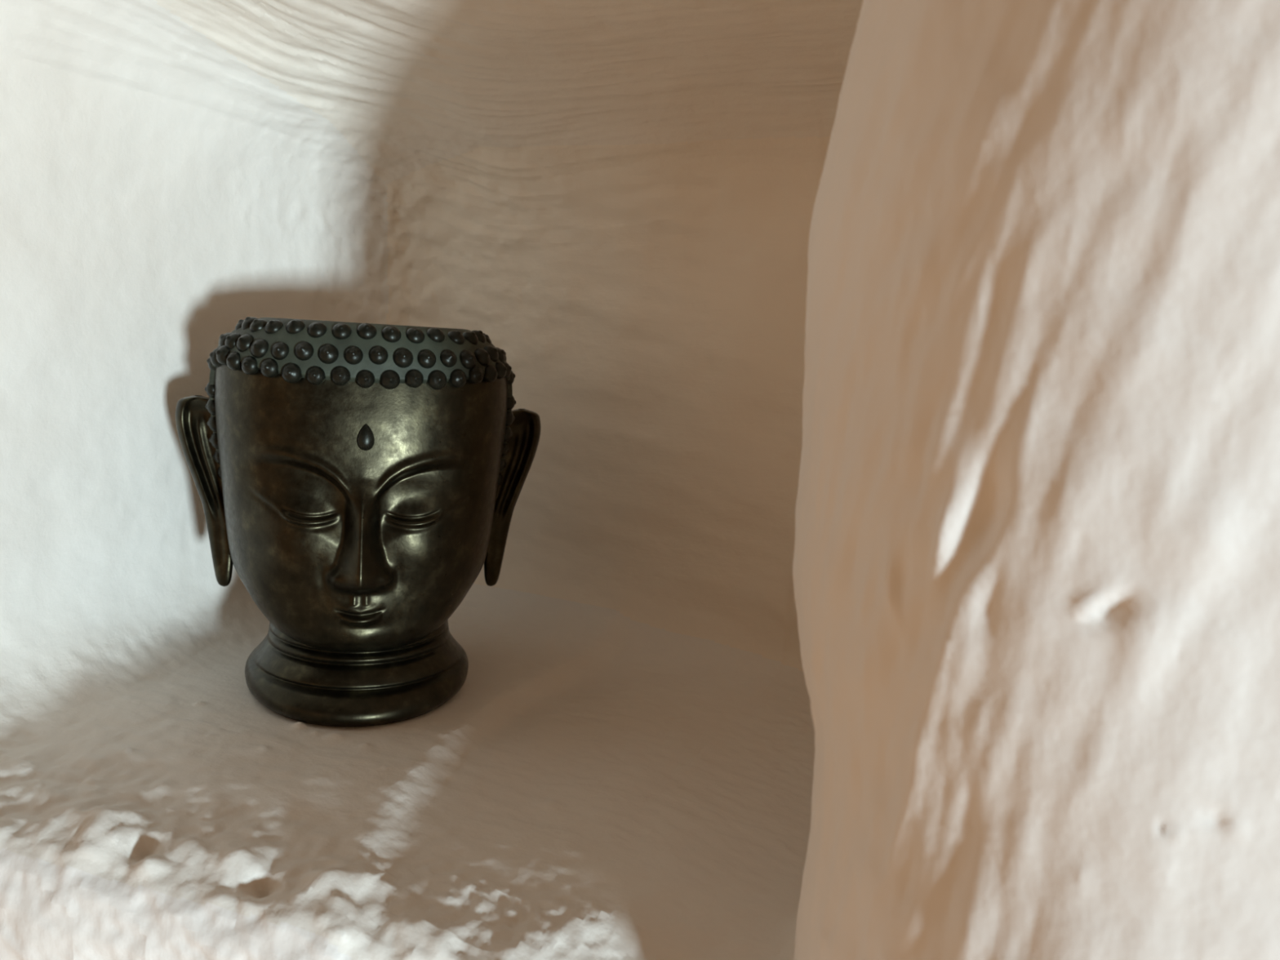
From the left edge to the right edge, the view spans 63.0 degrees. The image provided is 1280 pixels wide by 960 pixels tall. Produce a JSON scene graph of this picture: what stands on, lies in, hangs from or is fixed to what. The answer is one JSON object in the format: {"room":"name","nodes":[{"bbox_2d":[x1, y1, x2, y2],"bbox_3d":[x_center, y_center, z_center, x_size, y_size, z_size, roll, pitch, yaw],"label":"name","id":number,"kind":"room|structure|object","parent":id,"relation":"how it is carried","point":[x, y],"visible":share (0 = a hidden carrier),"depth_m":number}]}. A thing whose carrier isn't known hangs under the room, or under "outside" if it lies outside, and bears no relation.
{"room":"cave","nodes":[
{"label":"cave","id":0,"kind":"room"},
{"bbox_2d":[0,848,351,959],"bbox_3d":[-0.075,-0.017,0.244,0.858,0.577,0.070,7,8,26],"label":"wall","id":1,"kind":"structure","parent":0,"point":[49,911],"depth_m":0.30},
{"bbox_2d":[0,0,389,677],"bbox_3d":[-0.198,-0.072,0.446,0.033,0.295,0.282,7,9,27],"label":"wall","id":2,"kind":"structure","parent":0,"point":[159,194],"depth_m":0.43},
{"bbox_2d":[0,583,814,959],"bbox_3d":[-0.061,0.105,0.407,0.337,0.073,0.286,7,8,24],"label":"shelf","id":3,"kind":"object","parent":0,"point":[597,783],"depth_m":0.35},
{"bbox_2d":[175,316,540,726],"bbox_3d":[-0.116,0.010,0.438,0.128,0.150,0.127,9,9,35],"label":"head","id":4,"kind":"object","parent":3,"relation":"on","point":[357,481],"visible":1,"depth_m":0.39},
{"bbox_2d":[155,0,862,185],"bbox_3d":[-0.040,-0.181,0.374,0.308,0.109,0.265,7,8,24],"label":"ceiling","id":5,"kind":"structure","parent":0,"point":[411,85],"depth_m":0.45},
{"bbox_2d":[386,135,830,671],"bbox_3d":[-0.001,-0.037,0.514,0.309,0.253,0.028,7,8,24],"label":"wall","id":6,"kind":"structure","parent":0,"point":[647,302],"depth_m":0.52},
{"bbox_2d":[792,0,1279,959],"bbox_3d":[0.108,-0.038,0.189,0.230,0.499,0.473,1,8,-20],"label":"wall","id":7,"kind":"structure","parent":0,"point":[1036,563],"depth_m":0.15}
]}

